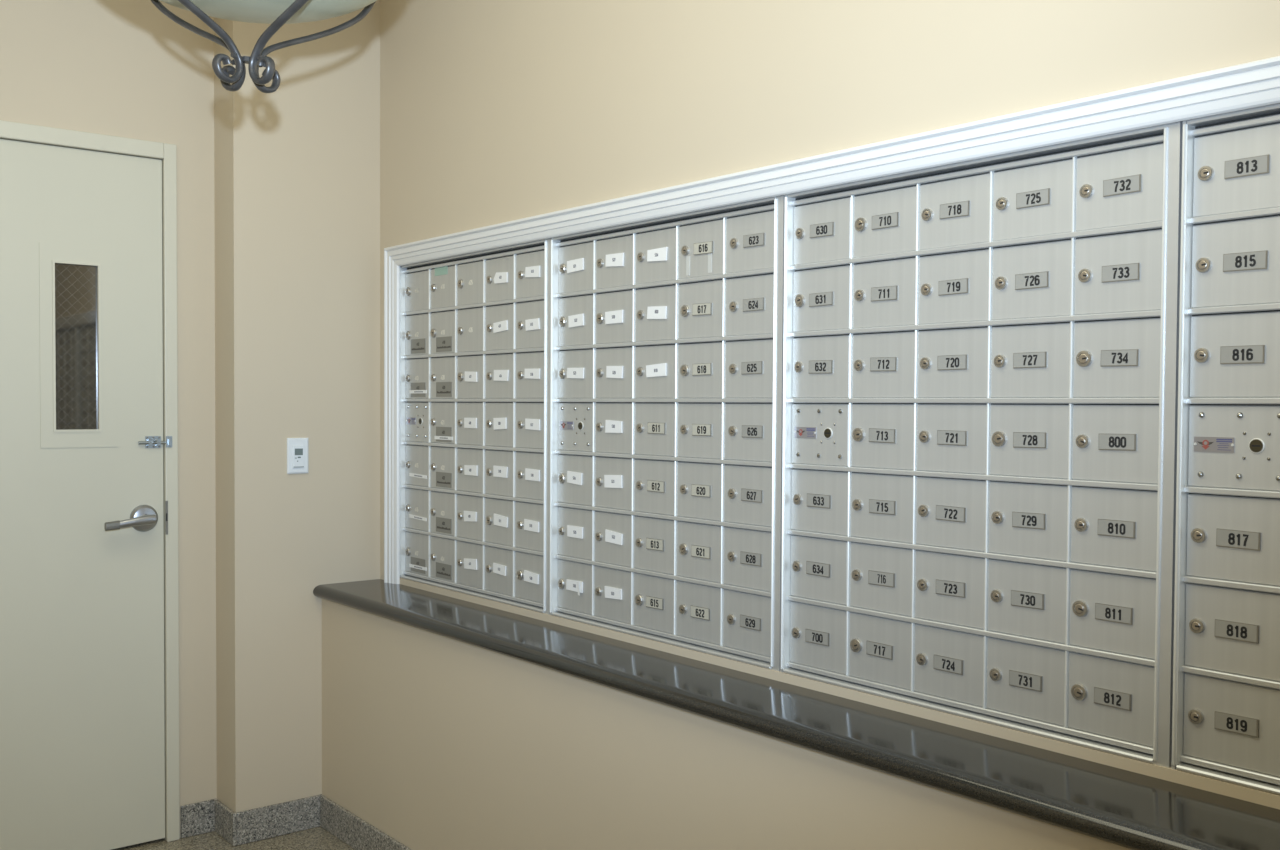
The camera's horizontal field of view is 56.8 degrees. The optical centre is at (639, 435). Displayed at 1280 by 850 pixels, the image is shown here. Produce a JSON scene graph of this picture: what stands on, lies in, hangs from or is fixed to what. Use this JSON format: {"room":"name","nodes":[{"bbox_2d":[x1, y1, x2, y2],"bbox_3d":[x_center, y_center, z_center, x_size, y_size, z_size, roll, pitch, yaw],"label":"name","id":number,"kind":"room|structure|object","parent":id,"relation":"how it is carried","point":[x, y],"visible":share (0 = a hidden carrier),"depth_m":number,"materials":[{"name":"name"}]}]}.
{"room":"apartment mail room","nodes":[
{"label":"apartment mail room","id":0,"kind":"room"},
{"bbox_2d":[0,0,216,837],"bbox_3d":[-2.127,-0.215,3.083,2.047,2.915,0.122,-1,2,-39],"label":"wall","id":1,"kind":"structure","parent":0,"point":[120,68],"depth_m":3.59,"materials":[{"name":"beige paint"}]},
{"bbox_2d":[0,120,179,849],"bbox_3d":[-1.818,0.173,3.307,1.065,2.130,0.209,-1,2,-39],"label":"door","id":2,"kind":"structure","parent":1,"relation":"in","point":[89,570],"depth_m":3.44,"materials":[{"name":"beige paint"}]},
{"bbox_2d":[181,799,216,837],"bbox_3d":[-1.362,1.182,3.659,0.112,0.099,0.012,-1,2,-39],"label":"baseboard","id":3,"kind":"structure","parent":1,"relation":"attached to","point":[197,818],"depth_m":3.65,"materials":[{"name":"stone"}]},
{"bbox_2d":[112,827,354,849],"bbox_3d":[-0.111,1.338,1.430,3.060,0.082,5.600,-1,2,-39],"label":"floor","id":4,"kind":"structure","parent":0,"point":[317,838],"depth_m":3.58,"materials":[{"name":"stone"}]},
{"bbox_2d":[214,0,379,812],"bbox_3d":[-1.081,-0.229,3.834,0.578,2.915,0.299,-1,2,-39],"label":"wall column","id":5,"kind":"structure","parent":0,"point":[297,165],"depth_m":3.65,"materials":[{"name":"beige paint"}]},
{"bbox_2d":[214,794,321,845],"bbox_3d":[-1.161,1.182,3.709,0.287,0.099,0.163,-1,2,-39],"label":"baseboard","id":6,"kind":"structure","parent":5,"relation":"attached to","point":[261,823],"depth_m":3.63,"materials":[{"name":"stone"}]},
{"bbox_2d":[287,438,307,473],"bbox_3d":[-1.057,0.062,3.662,0.068,0.110,0.013,-1,2,-39],"label":"thermostat","id":7,"kind":"object","parent":5,"relation":"attached to","point":[297,448],"visible":1,"depth_m":3.66,"materials":[{"name":"white plastic"}]},
{"bbox_2d":[322,599,1130,849],"bbox_3d":[0.791,0.925,2.045,0.657,0.722,5.165,-1,2,-39],"label":"wall","id":8,"kind":"structure","parent":0,"point":[434,741],"depth_m":2.70,"materials":[{"name":"beige paint"}]},
{"bbox_2d":[320,795,411,849],"bbox_3d":[0.576,1.242,1.784,0.012,0.099,5.017,-1,2,-39],"label":"baseboard","id":9,"kind":"structure","parent":8,"relation":"attached to","point":[357,833],"depth_m":3.55,"materials":[{"name":"stone"}]},
{"bbox_2d":[313,579,1279,849],"bbox_3d":[0.677,0.547,1.853,0.305,0.041,5.029,-1,2,-39],"label":"countertop","id":10,"kind":"structure","parent":8,"relation":"on","point":[1120,807],"depth_m":2.06,"materials":[{"name":"stone"}]},
{"bbox_2d":[380,0,1279,579],"bbox_3d":[0.740,-0.551,1.958,0.102,2.152,5.165,-1,2,-39],"label":"wall","id":11,"kind":"structure","parent":0,"point":[492,112],"depth_m":2.64,"materials":[{"name":"beige paint"}]},
{"bbox_2d":[400,238,550,614],"bbox_3d":[-0.356,-0.037,3.537,0.374,0.990,0.835,-1,2,-39],"label":"cabinet","id":12,"kind":"object","parent":11,"relation":"attached to","point":[475,327],"visible":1,"depth_m":3.41,"materials":[{"name":"metal"}]},
{"bbox_2d":[549,195,784,670],"bbox_3d":[0.172,-0.017,2.885,0.374,0.990,0.834,-1,2,-39],"label":"mailboxes","id":13,"kind":"object","parent":11,"relation":"attached to","point":[666,333],"visible":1,"depth_m":2.73,"materials":[{"name":"metal"}]},
{"bbox_2d":[384,56,1279,583],"bbox_3d":[0.542,-0.012,2.112,0.025,1.064,4.280,-1,2,-39],"label":"trim","id":14,"kind":"structure","parent":11,"relation":"attached to","point":[1254,84],"depth_m":2.29,"materials":[{"name":"white wood"}]},
{"bbox_2d":[400,578,1279,809],"bbox_3d":[0.585,0.509,2.171,0.102,0.019,4.172,-1,2,-39],"label":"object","id":15,"kind":"structure","parent":11,"relation":"attached to","point":[1153,770],"depth_m":2.17,"materials":[{"name":"beige paint"}]},
{"bbox_2d":[780,121,1182,767],"bbox_3d":[0.697,0.002,2.238,0.374,0.990,0.824,-1,2,-39],"label":"mailboxes","id":16,"kind":"object","parent":11,"relation":"attached to","point":[981,356],"visible":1,"depth_m":2.06,"materials":[{"name":"metal"}]},
{"bbox_2d":[1171,103,1279,794],"bbox_3d":[1.220,0.022,1.593,0.374,0.990,0.828,-1,2,-39],"label":"mailboxes","id":17,"kind":"object","parent":11,"relation":"attached to","point":[1226,705],"visible":1,"depth_m":1.75,"materials":[{"name":"metal"}]},
{"bbox_3d":[-0.095,-1.657,1.352,3.060,0.082,5.600,-1,2,-39],"label":"ceiling","id":18,"kind":"structure","parent":0,"visible":0},
{"bbox_2d":[151,0,376,92],"bbox_3d":[-0.674,-1.118,2.028,0.615,1.038,0.615,-1,2,-39],"label":"pendant lamp","id":19,"kind":"object","parent":18,"relation":"hanging from","point":[277,13],"visible":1,"depth_m":2.06,"materials":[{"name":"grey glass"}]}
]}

